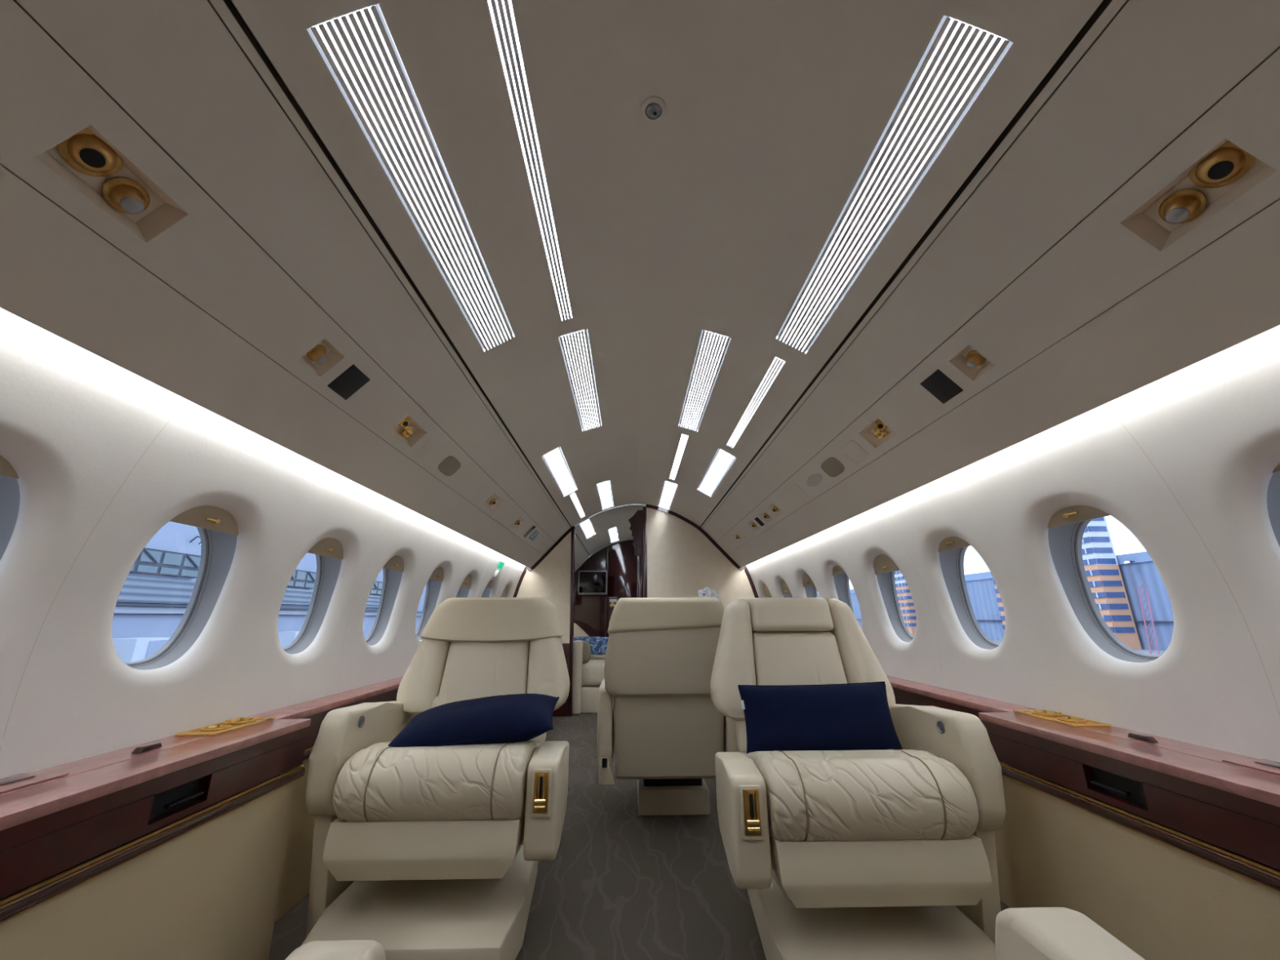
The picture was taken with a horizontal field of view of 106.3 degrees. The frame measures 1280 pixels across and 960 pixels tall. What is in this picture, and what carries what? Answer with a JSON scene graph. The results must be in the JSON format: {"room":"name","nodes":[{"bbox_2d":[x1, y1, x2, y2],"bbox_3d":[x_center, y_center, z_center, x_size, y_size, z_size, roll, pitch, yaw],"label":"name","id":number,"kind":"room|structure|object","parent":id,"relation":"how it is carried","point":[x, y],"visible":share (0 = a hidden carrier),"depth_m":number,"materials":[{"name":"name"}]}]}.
{"room":"aircraft cabin","nodes":[
{"label":"aircraft cabin","id":0,"kind":"room"},
{"bbox_2d":[0,307,525,778],"bbox_3d":[-1.115,0.585,2.385,0.171,0.751,8.750,0,-16,-1],"label":"wall","id":1,"kind":"structure","parent":0,"point":[103,455],"depth_m":1.06,"materials":[{"name":"beige plastic"}]},
{"bbox_2d":[0,455,19,560],"bbox_3d":[-1.159,0.126,0.725,0.135,0.438,0.316,0,-16,-1],"label":"window","id":2,"kind":"structure","parent":1,"relation":"in","point":[9,486],"depth_m":0.88,"materials":[{"name":"grey"}]},
{"bbox_2d":[0,455,18,479],"bbox_3d":[-1.106,-0.055,0.778,0.021,0.055,0.229,0,-16,-1],"label":"shade","id":3,"kind":"object","parent":2,"relation":"attached to","point":[6,469],"depth_m":0.84,"materials":[{"name":"beige"}]},
{"bbox_2d":[124,506,238,670],"bbox_3d":[-1.169,0.263,1.206,0.135,0.438,0.316,0,-16,-1],"label":"window","id":4,"kind":"structure","parent":1,"relation":"in","point":[217,528],"depth_m":1.31,"materials":[{"name":"grey plastic"}]},
{"bbox_2d":[169,506,238,535],"bbox_3d":[-1.118,0.091,1.256,0.026,0.072,0.251,0,-16,-1],"label":"shade","id":5,"kind":"object","parent":4,"relation":"attached to","point":[211,517],"depth_m":1.25,"materials":[{"name":"beige plastic"}]},
{"bbox_2d":[282,537,343,653],"bbox_3d":[-1.179,0.404,1.698,0.135,0.438,0.316,0,-16,-1],"label":"window","id":6,"kind":"structure","parent":1,"relation":"in","point":[328,552],"depth_m":1.81,"materials":[{"name":"grey plastic"}]},
{"bbox_2d":[306,537,343,559],"bbox_3d":[-1.129,0.236,1.747,0.028,0.080,0.259,0,-16,-1],"label":"shade","id":7,"kind":"object","parent":6,"relation":"attached to","point":[327,547],"depth_m":1.74,"materials":[{"name":"beige plastic"}]},
{"bbox_2d":[364,555,404,645],"bbox_3d":[-1.188,0.546,2.190,0.135,0.438,0.316,0,-16,-1],"label":"window","id":8,"kind":"structure","parent":1,"relation":"in","point":[393,570],"depth_m":2.31,"materials":[{"name":"grey plastic"}]},
{"bbox_2d":[382,555,404,571],"bbox_3d":[-1.139,0.377,2.239,0.028,0.080,0.259,0,-16,-1],"label":"shade","id":9,"kind":"object","parent":8,"relation":"attached to","point":[396,562],"depth_m":2.24,"materials":[{"name":"beige plastic"}]},
{"bbox_2d":[416,566,443,639],"bbox_3d":[-1.198,0.687,2.682,0.135,0.438,0.316,0,-16,-1],"label":"window","id":10,"kind":"structure","parent":1,"relation":"in","point":[433,584],"depth_m":2.81,"materials":[{"name":"grey"}]},
{"bbox_2d":[429,566,443,581],"bbox_3d":[-1.150,0.523,2.730,0.030,0.090,0.268,0,-16,-1],"label":"shade","id":11,"kind":"object","parent":10,"relation":"attached to","point":[437,575],"depth_m":2.73,"materials":[{"name":"beige plastic"}]},
{"bbox_2d":[456,574,471,597],"bbox_3d":[-1.208,0.828,3.174,0.135,0.438,0.316,0,-16,-1],"label":"window","id":12,"kind":"structure","parent":1,"relation":"in","point":[463,592],"depth_m":3.31,"materials":[{"name":"grey plastic"}]},
{"bbox_2d":[460,574,471,588],"bbox_3d":[-1.162,0.669,3.220,0.033,0.100,0.276,0,-16,-1],"label":"shade","id":13,"kind":"object","parent":12,"relation":"attached to","point":[466,583],"depth_m":3.23,"materials":[{"name":"beige plastic"}]},
{"bbox_2d":[481,580,492,597],"bbox_3d":[-1.218,0.969,3.666,0.135,0.438,0.316,0,-16,-1],"label":"window","id":14,"kind":"structure","parent":1,"relation":"in","point":[486,592],"depth_m":3.82,"materials":[{"name":"grey"}]},
{"bbox_2d":[573,539,633,636],"bbox_3d":[-0.079,1.781,6.636,2.339,1.914,0.040,0,-16,-1],"label":"wall","id":15,"kind":"structure","parent":0,"point":[588,610],"depth_m":6.62,"materials":[{"name":"brown wood"}]},
{"bbox_2d":[577,570,607,595],"bbox_3d":[-0.638,1.412,6.564,0.385,0.315,0.279,0,-16,-1],"label":"television","id":16,"kind":"object","parent":15,"relation":"attached to","point":[589,582],"visible":1,"depth_m":6.43,"materials":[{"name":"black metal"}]},
{"bbox_2d":[604,544,636,636],"bbox_3d":[-0.130,1.789,6.564,0.705,1.820,0.091,0,-16,-1],"label":"door","id":17,"kind":"structure","parent":15,"relation":"in","point":[622,569],"depth_m":6.70,"materials":[{"name":"brown wood"}]},
{"bbox_2d":[512,504,758,716],"bbox_3d":[-0.037,1.177,4.548,2.341,1.885,0.268,0,-16,-1],"label":"wall","id":18,"kind":"structure","parent":0,"point":[676,557],"depth_m":4.53,"materials":[{"name":"fabric"}]},
{"bbox_2d":[268,712,1008,959],"bbox_3d":[0.011,1.480,2.151,2.300,0.020,8.750,0,-16,-1],"label":"floor","id":19,"kind":"structure","parent":0,"point":[620,883],"depth_m":1.51,"materials":[{"name":"carpet"}]},
{"bbox_2d":[0,718,311,959],"bbox_3d":[-0.988,0.467,-0.362,0.217,0.552,3.400,0,-16,-1],"label":"base cabinet","id":20,"kind":"object","parent":19,"relation":"on","point":[176,850],"visible":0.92,"depth_m":0.92,"materials":[{"name":"brown wood"}]},
{"bbox_2d":[0,773,69,793],"bbox_3d":[-1.070,0.480,0.694,0.085,0.004,0.360,0,-16,-1],"label":"lid","id":21,"kind":"object","parent":20,"relation":"on","point":[20,780],"visible":1,"depth_m":0.83,"materials":[{"name":"brown wood"}]},
{"bbox_2d":[131,742,162,753],"bbox_3d":[-1.054,0.573,1.027,0.018,0.010,0.052,0,-16,-1],"label":"lid latch","id":22,"kind":"object","parent":20,"relation":"on","point":[152,746],"visible":1,"depth_m":1.02,"materials":[{"name":"brown metal"}]},
{"bbox_2d":[175,716,274,736],"bbox_3d":[-1.069,0.637,1.247,0.095,0.011,0.200,0,-16,-1],"label":"cup holder","id":23,"kind":"object","parent":20,"relation":"on","point":[213,730],"visible":1,"depth_m":1.23,"materials":[{"name":"gold metal"}]},
{"bbox_2d":[192,719,260,732],"bbox_3d":[-1.069,0.640,1.246,0.079,0.003,0.184,0,-16,-1],"label":"tray","id":24,"kind":"object","parent":23,"relation":"on","point":[230,725],"depth_m":1.23,"materials":[{"name":"gold metal"}]},
{"bbox_2d":[248,676,413,922],"bbox_3d":[-1.099,1.360,2.751,0.121,0.552,3.076,0,-16,-1],"label":"base cabinet","id":25,"kind":"object","parent":19,"relation":"on","point":[295,879],"visible":0.03,"depth_m":1.48,"materials":[{"name":"brown wood"}]},
{"bbox_2d":[284,939,385,959],"bbox_3d":[-0.566,0.409,0.038,0.631,0.880,0.940,0,-16,-1],"label":"armchair","id":26,"kind":"object","parent":19,"relation":"on","point":[365,949],"visible":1,"depth_m":0.47,"materials":[{"name":"beige leather"}]},
{"bbox_2d":[301,597,569,959],"bbox_3d":[-0.562,0.829,1.539,0.676,0.900,0.737,0,-16,-1],"label":"armchair","id":27,"kind":"object","parent":19,"relation":"on","point":[424,852],"visible":0.87,"depth_m":1.27,"materials":[{"name":"beige leather"}]},
{"bbox_2d":[387,693,559,747],"bbox_3d":[-0.506,0.762,1.499,0.489,0.152,0.251,1,-16,-4],"label":"pillow","id":28,"kind":"object","parent":27,"relation":"on","point":[514,717],"visible":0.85,"depth_m":1.41,"materials":[{"name":"fabric"}]},
{"bbox_2d":[573,622,605,714],"bbox_3d":[-0.718,1.875,5.047,0.820,0.824,1.478,0,-16,-1],"label":"divan","id":29,"kind":"object","parent":19,"relation":"on","point":[588,668],"visible":0.36,"depth_m":4.38,"materials":[{"name":"beige leather"}]},
{"bbox_2d":[573,636,608,654],"bbox_3d":[-0.506,1.711,4.962,0.504,0.172,0.248,0,-16,-1],"label":"patterned pillow","id":30,"kind":"object","parent":29,"relation":"on","point":[598,645],"visible":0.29,"depth_m":4.91,"materials":[{"name":"blue fabric"}]},
{"bbox_2d":[582,654,605,685],"bbox_3d":[-0.648,1.974,5.060,0.660,0.200,1.380,0,-16,-1],"label":"seat cushion","id":31,"kind":"object","parent":29,"relation":"on","point":[593,669],"depth_m":4.41,"materials":[{"name":"beige leather"}]},
{"bbox_2d":[596,597,738,815],"bbox_3d":[0.116,1.012,2.189,0.592,0.900,0.718,0,-16,-1],"label":"armchair","id":32,"kind":"object","parent":19,"relation":"on","point":[654,695],"visible":0.8,"depth_m":1.96,"materials":[{"name":"beige leather"}]},
{"bbox_2d":[710,597,1006,959],"bbox_3d":[0.553,0.793,1.411,0.676,0.888,0.728,0,-16,-1],"label":"armchair","id":33,"kind":"object","parent":19,"relation":"on","point":[883,854],"visible":0.79,"depth_m":1.15,"materials":[{"name":"beige leather"}]},
{"bbox_2d":[737,681,902,754],"bbox_3d":[0.545,0.731,1.466,0.468,0.206,0.120,0,-16,-1],"label":"pillow","id":34,"kind":"object","parent":33,"relation":"on","point":[845,716],"visible":0.87,"depth_m":1.43,"materials":[{"name":"fabric"}]},
{"bbox_2d":[886,675,1035,907],"bbox_3d":[1.096,1.361,2.795,0.121,0.552,3.076,0,-16,-1],"label":"base cabinet","id":35,"kind":"object","parent":19,"relation":"on","point":[905,691],"visible":0.02,"depth_m":1.60,"materials":[{"name":"brown wood"}]},
{"bbox_2d":[995,906,1145,959],"bbox_3d":[0.692,0.411,0.070,0.593,0.880,0.955,0,-16,-1],"label":"armchair","id":36,"kind":"object","parent":19,"relation":"on","point":[1046,933],"visible":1,"depth_m":0.48,"materials":[{"name":"beige leather"}]},
{"bbox_2d":[978,711,1279,959],"bbox_3d":[1.110,0.468,-0.320,0.217,0.552,3.400,0,-16,-1],"label":"base cabinet","id":37,"kind":"object","parent":19,"relation":"on","point":[1171,847],"visible":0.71,"depth_m":0.96,"materials":[{"name":"beige leather"}]},
{"bbox_2d":[1013,709,1111,727],"bbox_3d":[1.126,0.638,1.291,0.095,0.011,0.200,0,-16,-1],"label":"cup holder","id":38,"kind":"object","parent":37,"relation":"on","point":[1051,716],"visible":1,"depth_m":1.27,"materials":[{"name":"gold metal"}]},
{"bbox_2d":[1128,733,1158,742],"bbox_3d":[1.120,0.574,1.070,0.018,0.010,0.052,0,-16,-1],"label":"lid latch","id":39,"kind":"object","parent":37,"relation":"on","point":[1135,735],"visible":1,"depth_m":1.06,"materials":[{"name":"brown metal"}]},
{"bbox_2d":[1222,759,1279,775],"bbox_3d":[1.150,0.482,0.738,0.085,0.004,0.360,0,-16,-1],"label":"lid","id":40,"kind":"object","parent":37,"relation":"on","point":[1264,765],"visible":1,"depth_m":0.88,"materials":[{"name":"brown wood"}]},
{"bbox_3d":[0.591,1.464,3.130,0.660,0.545,0.800,0,-16,-1],"label":"conference table","id":41,"kind":"object","parent":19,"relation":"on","visible":0},
{"bbox_2d":[695,586,719,599],"bbox_3d":[0.437,0.947,3.171,0.197,0.472,0.100,0,-16,-1],"label":"orchid","id":42,"kind":"object","parent":41,"relation":"on","point":[706,592],"visible":0.34,"depth_m":3.19,"materials":[{"name":"white plant"}]},
{"bbox_2d":[0,0,1279,572],"bbox_3d":[0.003,-0.052,2.590,1.994,0.633,8.750,0,-16,-1],"label":"ceiling","id":43,"kind":"structure","parent":0,"point":[714,215],"depth_m":0.99,"materials":[{"name":"brown plastic"}]},
{"bbox_2d":[35,124,188,242],"bbox_3d":[-0.792,-0.450,0.729,0.068,0.080,0.153,0,-16,-1],"label":"panel","id":44,"kind":"object","parent":43,"relation":"attached to","point":[86,160],"visible":1,"depth_m":0.73,"materials":[{"name":"beige plastic"}]},
{"bbox_2d":[110,184,146,213],"bbox_3d":[-0.803,-0.440,0.751,0.044,0.043,0.042,0,-16,-1],"label":"reading lamp","id":45,"kind":"object","parent":44,"relation":"attached to","point":[124,198],"depth_m":0.74,"materials":[{"name":"gold metal"}]},
{"bbox_2d":[297,338,344,377],"bbox_3d":[-0.801,-0.309,1.202,0.068,0.070,0.086,0,-16,-1],"label":"panel","id":46,"kind":"object","parent":43,"relation":"attached to","point":[324,356],"visible":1,"depth_m":1.22,"materials":[{"name":"beige plastic"}]},
{"bbox_2d":[310,348,326,363],"bbox_3d":[-0.808,-0.314,1.203,0.040,0.041,0.037,0,-16,-1],"label":"reading lamp","id":47,"kind":"object","parent":46,"relation":"attached to","point":[317,355],"depth_m":1.20,"materials":[{"name":"gold metal"}]},
{"bbox_2d":[327,364,370,399],"bbox_3d":[-0.798,-0.268,1.319,0.061,0.066,0.086,0,-16,-1],"label":"display panel","id":48,"kind":"object","parent":43,"relation":"attached to","point":[353,379],"visible":1,"depth_m":1.31,"materials":[{"name":"black plastic"}]},
{"bbox_2d":[390,415,427,447],"bbox_3d":[-0.811,-0.173,1.678,0.068,0.072,0.158,0,-16,-1],"label":"panel","id":49,"kind":"object","parent":43,"relation":"attached to","point":[410,432],"visible":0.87,"depth_m":1.70,"materials":[{"name":"beige"}]},
{"bbox_2d":[305,3,515,352],"bbox_3d":[-0.482,-0.607,1.212,0.116,0.079,0.945,0,-16,-1],"label":"ceiling light","id":50,"kind":"object","parent":43,"relation":"attached to","point":[359,51],"visible":0.99,"depth_m":0.98,"materials":[{"name":"white plastic"}]},
{"bbox_2d":[438,456,460,475],"bbox_3d":[-0.812,-0.059,2.049,0.059,0.064,0.153,0,-16,-1],"label":"ceiling speaker","id":51,"kind":"object","parent":43,"relation":"attached to","point":[449,465],"visible":1,"depth_m":2.04,"materials":[{"name":"grey plastic"}]},
{"bbox_2d":[484,493,502,510],"bbox_3d":[-0.828,0.122,2.695,0.061,0.064,0.160,0,-16,-1],"label":"panel","id":52,"kind":"object","parent":43,"relation":"attached to","point":[494,500],"visible":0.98,"depth_m":2.71,"materials":[{"name":"beige plastic"}]},
{"bbox_2d":[511,517,524,528],"bbox_3d":[-0.840,0.295,3.296,0.061,0.064,0.150,0,-16,-1],"label":"panel","id":53,"kind":"object","parent":43,"relation":"attached to","point":[519,522],"visible":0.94,"depth_m":3.33,"materials":[{"name":"beige"}]},
{"bbox_2d":[486,0,573,321],"bbox_3d":[-0.245,-0.818,0.874,0.048,0.032,1.738,0,-16,-1],"label":"recessed light","id":54,"kind":"object","parent":43,"relation":"in","point":[502,14],"visible":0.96,"depth_m":1.05,"materials":[{"name":"white plastic"}]},
{"bbox_2d":[523,525,541,542],"bbox_3d":[-0.839,0.425,3.758,0.077,0.083,0.310,0,-16,-1],"label":"sign","id":55,"kind":"object","parent":43,"relation":"attached to","point":[533,532],"visible":1,"depth_m":3.74,"materials":[{"name":"white"}]},
{"bbox_2d":[542,446,577,497],"bbox_3d":[-0.522,-0.037,3.200,0.116,0.079,0.950,0,-16,-1],"label":"ceiling light","id":56,"kind":"object","parent":43,"relation":"attached to","point":[555,461],"visible":0.89,"depth_m":3.12,"materials":[{"name":"white plastic"}]},
{"bbox_2d":[569,493,585,518],"bbox_3d":[-0.534,0.224,4.128,0.047,0.038,0.880,0,-16,-1],"label":"recessed light","id":57,"kind":"object","parent":43,"relation":"in","point":[573,496],"visible":0.88,"depth_m":4.08,"materials":[{"name":"white plastic"}]},
{"bbox_2d":[557,328,602,431],"bbox_3d":[-0.263,-0.426,2.248,0.120,0.054,0.944,0,-16,-1],"label":"ceiling light","id":58,"kind":"object","parent":43,"relation":"attached to","point":[575,347],"visible":0.91,"depth_m":2.12,"materials":[{"name":"white plastic"}]},
{"bbox_2d":[579,518,595,538],"bbox_3d":[-0.561,0.529,5.175,0.116,0.079,0.900,0,-16,-1],"label":"ceiling light","id":59,"kind":"object","parent":43,"relation":"attached to","point":[587,527],"visible":0.89,"depth_m":5.14,"materials":[{"name":"white plastic"}]},
{"bbox_2d":[595,480,613,510],"bbox_3d":[-0.302,0.139,4.218,0.120,0.054,0.915,0,-16,-1],"label":"ceiling light","id":60,"kind":"object","parent":43,"relation":"attached to","point":[604,489],"visible":0.94,"depth_m":4.16,"materials":[{"name":"white plastic"}]},
{"bbox_2d":[607,526,618,542],"bbox_3d":[-0.343,0.711,6.214,0.120,0.054,1.050,0,-16,-1],"label":"ceiling light","id":61,"kind":"object","parent":43,"relation":"attached to","point":[613,532],"visible":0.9,"depth_m":6.18,"materials":[{"name":"white"}]},
{"bbox_2d":[640,96,666,123],"bbox_3d":[0.030,-0.809,1.054,0.056,0.016,0.056,0,-16,-1],"label":"outlet","id":62,"kind":"object","parent":43,"relation":"attached to","point":[653,108],"visible":1,"depth_m":1.05,"materials":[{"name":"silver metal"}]},
{"bbox_2d":[657,480,678,510],"bbox_3d":[0.242,0.141,4.236,0.120,0.054,0.910,0,-16,-1],"label":"ceiling light","id":63,"kind":"object","parent":43,"relation":"attached to","point":[668,491],"visible":0.93,"depth_m":4.18,"materials":[{"name":"white plastic"}]},
{"bbox_2d":[669,434,688,479],"bbox_3d":[0.258,-0.141,3.261,0.046,0.031,0.940,0,-16,-1],"label":"recessed light","id":64,"kind":"object","parent":43,"relation":"in","point":[683,439],"visible":0.87,"depth_m":3.18,"materials":[{"name":"white plastic"}]},
{"bbox_2d":[677,329,731,431],"bbox_3d":[0.282,-0.426,2.259,0.120,0.054,0.944,0,-16,-1],"label":"ceiling light","id":65,"kind":"object","parent":43,"relation":"attached to","point":[712,348],"visible":0.91,"depth_m":2.13,"materials":[{"name":"white plastic"}]},
{"bbox_2d":[696,448,736,497],"bbox_3d":[0.502,-0.034,3.230,0.116,0.079,0.930,0,-16,-1],"label":"ceiling light","id":66,"kind":"object","parent":43,"relation":"attached to","point":[722,462],"visible":0.93,"depth_m":3.15,"materials":[{"name":"white plastic"}]},
{"bbox_2d":[746,520,759,531],"bbox_3d":[0.814,0.324,3.430,0.061,0.064,0.140,0,-16,-1],"label":"panel","id":67,"kind":"object","parent":43,"relation":"attached to","point":[752,524],"visible":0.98,"depth_m":3.46,"materials":[{"name":"beige"}]},
{"bbox_2d":[726,356,785,448],"bbox_3d":[0.515,-0.324,2.234,0.047,0.038,0.944,0,-16,-1],"label":"recessed light","id":68,"kind":"object","parent":43,"relation":"in","point":[777,364],"visible":0.89,"depth_m":2.11,"materials":[{"name":"white plastic"}]},
{"bbox_2d":[758,510,772,523],"bbox_3d":[0.820,0.238,3.127,0.061,0.064,0.130,0,-16,-1],"label":"panel","id":69,"kind":"object","parent":43,"relation":"attached to","point":[763,514],"visible":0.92,"depth_m":3.16,"materials":[{"name":"beige"}]},
{"bbox_2d":[766,503,782,516],"bbox_3d":[0.824,0.182,2.935,0.061,0.064,0.130,0,-16,-1],"label":"panel","id":70,"kind":"object","parent":43,"relation":"attached to","point":[772,508],"visible":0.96,"depth_m":2.96,"materials":[{"name":"beige"}]},
{"bbox_2d":[806,473,822,486],"bbox_3d":[0.833,0.001,2.295,0.038,0.042,0.180,0,-16,-1],"label":"adhesive mark","id":71,"kind":"object","parent":43,"relation":"attached to","point":[813,480],"visible":1,"depth_m":2.29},
{"bbox_2d":[821,457,844,476],"bbox_3d":[0.839,-0.055,2.091,0.059,0.064,0.153,0,-16,-1],"label":"ceiling speaker","id":72,"kind":"object","parent":43,"relation":"attached to","point":[831,466],"visible":1,"depth_m":2.08,"materials":[{"name":"grey plastic"}]},
{"bbox_2d":[841,440,868,462],"bbox_3d":[0.845,-0.111,1.891,0.059,0.064,0.110,0,-16,-1],"label":"access cover","id":73,"kind":"object","parent":43,"relation":"attached to","point":[852,450],"visible":1,"depth_m":1.89,"materials":[{"name":"beige plastic"}]},
{"bbox_2d":[859,417,895,448],"bbox_3d":[0.852,-0.171,1.716,0.068,0.072,0.143,0,-16,-1],"label":"panel","id":74,"kind":"object","parent":43,"relation":"attached to","point":[877,433],"visible":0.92,"depth_m":1.73,"materials":[{"name":"beige plastic"}]},
{"bbox_2d":[774,14,1014,354],"bbox_3d":[0.542,-0.607,1.232,0.116,0.079,0.945,0,-16,-1],"label":"ceiling light","id":75,"kind":"object","parent":43,"relation":"attached to","point":[959,60],"visible":0.98,"depth_m":1.00,"materials":[{"name":"white"}]},
{"bbox_2d":[920,368,963,404],"bbox_3d":[0.854,-0.264,1.361,0.061,0.066,0.086,0,-16,-1],"label":"display panel","id":76,"kind":"object","parent":43,"relation":"attached to","point":[940,385],"visible":1,"depth_m":1.36,"materials":[{"name":"black plastic"}]},
{"bbox_2d":[948,345,994,381],"bbox_3d":[0.862,-0.307,1.242,0.068,0.070,0.080,0,-16,-1],"label":"panel","id":77,"kind":"object","parent":43,"relation":"attached to","point":[971,363],"visible":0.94,"depth_m":1.25,"materials":[{"name":"beige plastic"}]},
{"bbox_2d":[966,353,982,368],"bbox_3d":[0.869,-0.311,1.243,0.040,0.041,0.037,0,-16,-1],"label":"reading lamp","id":78,"kind":"object","parent":77,"relation":"attached to","point":[973,360],"depth_m":1.24,"materials":[{"name":"gold metal"}]},
{"bbox_2d":[1120,138,1276,251],"bbox_3d":[0.871,-0.450,0.757,0.068,0.080,0.154,0,-16,-1],"label":"panel","id":79,"kind":"object","parent":43,"relation":"attached to","point":[1227,171],"visible":1,"depth_m":0.76,"materials":[{"name":"beige plastic"}]},
{"bbox_2d":[1162,195,1199,223],"bbox_3d":[0.882,-0.441,0.781,0.044,0.043,0.042,0,-16,-1],"label":"reading lamp","id":80,"kind":"object","parent":79,"relation":"attached to","point":[1176,209],"depth_m":0.77,"materials":[{"name":"gold metal"}]},
{"bbox_2d":[746,324,1279,762],"bbox_3d":[1.127,0.586,2.430,0.171,0.751,8.750,0,-16,-1],"label":"wall","id":81,"kind":"structure","parent":0,"point":[1185,460],"depth_m":1.13,"materials":[{"name":"beige plastic"}]},
{"bbox_2d":[780,579,792,597],"bbox_3d":[1.179,0.970,3.714,0.135,0.438,0.316,0,-16,-1],"label":"window","id":82,"kind":"structure","parent":81,"relation":"in","point":[786,593],"depth_m":3.79,"materials":[{"name":"grey"}]},
{"bbox_2d":[802,573,817,597],"bbox_3d":[1.188,0.829,3.222,0.135,0.438,0.316,0,-16,-1],"label":"window","id":83,"kind":"structure","parent":81,"relation":"in","point":[811,590],"depth_m":3.36,"materials":[{"name":"grey plastic"}]},
{"bbox_2d":[802,573,814,586],"bbox_3d":[1.140,0.670,3.267,0.033,0.100,0.276,0,-16,-1],"label":"shade","id":84,"kind":"object","parent":83,"relation":"attached to","point":[807,581],"depth_m":3.27,"materials":[{"name":"beige plastic"}]},
{"bbox_2d":[832,565,853,613],"bbox_3d":[1.198,0.688,2.730,0.135,0.438,0.316,0,-16,-1],"label":"window","id":85,"kind":"structure","parent":81,"relation":"in","point":[841,579],"depth_m":2.87,"materials":[{"name":"grey"}]},
{"bbox_2d":[832,565,845,575],"bbox_3d":[1.145,0.512,2.779,0.024,0.065,0.243,0,-16,-1],"label":"shade","id":86,"kind":"object","parent":85,"relation":"attached to","point":[837,570],"depth_m":2.78,"materials":[{"name":"beige"}]},
{"bbox_2d":[874,554,914,642],"bbox_3d":[1.208,0.547,2.238,0.135,0.438,0.316,0,-16,-1],"label":"window","id":87,"kind":"structure","parent":81,"relation":"in","point":[885,568],"depth_m":2.34,"materials":[{"name":"grey plastic"}]},
{"bbox_2d":[874,554,899,574],"bbox_3d":[1.160,0.388,2.282,0.033,0.100,0.276,0,-16,-1],"label":"shade","id":88,"kind":"object","parent":87,"relation":"attached to","point":[883,563],"depth_m":2.28,"materials":[{"name":"beige plastic"}]},
{"bbox_2d":[937,536,999,649],"bbox_3d":[1.218,0.406,1.746,0.135,0.438,0.316,0,-16,-1],"label":"window","id":89,"kind":"structure","parent":81,"relation":"in","point":[952,549],"depth_m":1.86,"materials":[{"name":"grey plastic"}]},
{"bbox_2d":[937,536,970,552],"bbox_3d":[1.164,0.228,1.796,0.022,0.060,0.236,0,-16,-1],"label":"shade","id":90,"kind":"object","parent":89,"relation":"attached to","point":[953,542],"depth_m":1.79,"materials":[{"name":"beige plastic"}]},
{"bbox_2d":[1047,505,1160,662],"bbox_3d":[1.228,0.265,1.254,0.135,0.438,0.316,0,-16,-1],"label":"window","id":91,"kind":"structure","parent":81,"relation":"in","point":[1066,527],"depth_m":1.37,"materials":[{"name":"grey plastic"}]},
{"bbox_2d":[1047,505,1109,528],"bbox_3d":[1.174,0.086,1.304,0.022,0.058,0.234,0,-16,-1],"label":"shade","id":92,"kind":"object","parent":91,"relation":"attached to","point":[1076,513],"depth_m":1.30,"materials":[{"name":"beige plastic"}]},
{"bbox_2d":[1266,462,1279,546],"bbox_3d":[1.238,0.127,0.773,0.135,0.438,0.316,0,-16,-1],"label":"window","id":93,"kind":"structure","parent":81,"relation":"in","point":[1273,488],"depth_m":0.93,"materials":[{"name":"grey"}]},
{"bbox_2d":[1271,462,1279,472],"bbox_3d":[1.182,-0.058,0.825,0.018,0.045,0.214,0,-16,-1],"label":"shade","id":94,"kind":"object","parent":93,"relation":"attached to","point":[1277,468],"depth_m":0.89,"materials":[{"name":"beige"}]},
{"label":"outside","id":95,"kind":"structure","parent":0,"visible":0},
{"bbox_2d":[913,635,1165,655],"bbox_3d":[-0.611,12.069,32.944,150.000,0.200,140.000,0,-16,-1],"label":"apron","id":96,"kind":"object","parent":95,"point":[1143,651],"depth_m":32.79,"materials":[{"name":"grey concrete"}]},
{"bbox_2d":[112,637,169,662],"bbox_3d":[-20.945,7.452,19.915,1.250,1.700,1.500,0,-16,-1],"label":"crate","id":97,"kind":"object","parent":96,"relation":"on","point":[132,649],"visible":0.25,"depth_m":19.45,"materials":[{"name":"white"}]},
{"bbox_2d":[111,520,426,639],"bbox_3d":[-23.406,6.803,39.197,1.500,13.600,100.000,0,-16,-1],"label":"building","id":98,"kind":"structure","parent":96,"relation":"on","point":[154,597],"depth_m":23.29,"materials":[{"name":"blue paint"}]},
{"bbox_2d":[277,631,299,648],"bbox_3d":[-21.131,10.098,29.142,1.250,1.700,1.500,0,-16,-1],"label":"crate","id":99,"kind":"object","parent":96,"relation":"on","point":[286,638],"visible":0.14,"depth_m":28.57,"materials":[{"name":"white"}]},
{"bbox_2d":[894,570,916,635],"bbox_3d":[35.137,15.234,64.233,1.825,10.600,4.630,0,-16,-1],"label":"striped tower","id":100,"kind":"structure","parent":96,"relation":"on","point":[905,601],"depth_m":62.12,"materials":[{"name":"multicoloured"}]},
{"bbox_2d":[817,551,1173,650],"bbox_3d":[40.483,14.905,56.371,8.450,6.845,105.000,0,-16,-1],"label":"shed","id":101,"kind":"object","parent":96,"relation":"on","point":[980,587],"visible":0.15,"depth_m":35.73,"materials":[{"name":"blue"}]},
{"bbox_2d":[992,516,1142,649],"bbox_3d":[35.585,7.572,42.052,1.825,13.100,11.005,0,-16,-1],"label":"striped tower","id":102,"kind":"structure","parent":96,"relation":"on","point":[1101,566],"depth_m":36.49,"materials":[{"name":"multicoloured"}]},
{"bbox_2d":[1137,582,1159,654],"bbox_3d":[33.014,8.952,31.213,0.077,4.532,0.977,0,-16,-1],"label":"lattice mast","id":103,"kind":"object","parent":96,"relation":"on","point":[1146,589],"visible":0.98,"depth_m":31.15,"materials":[{"name":"red"}]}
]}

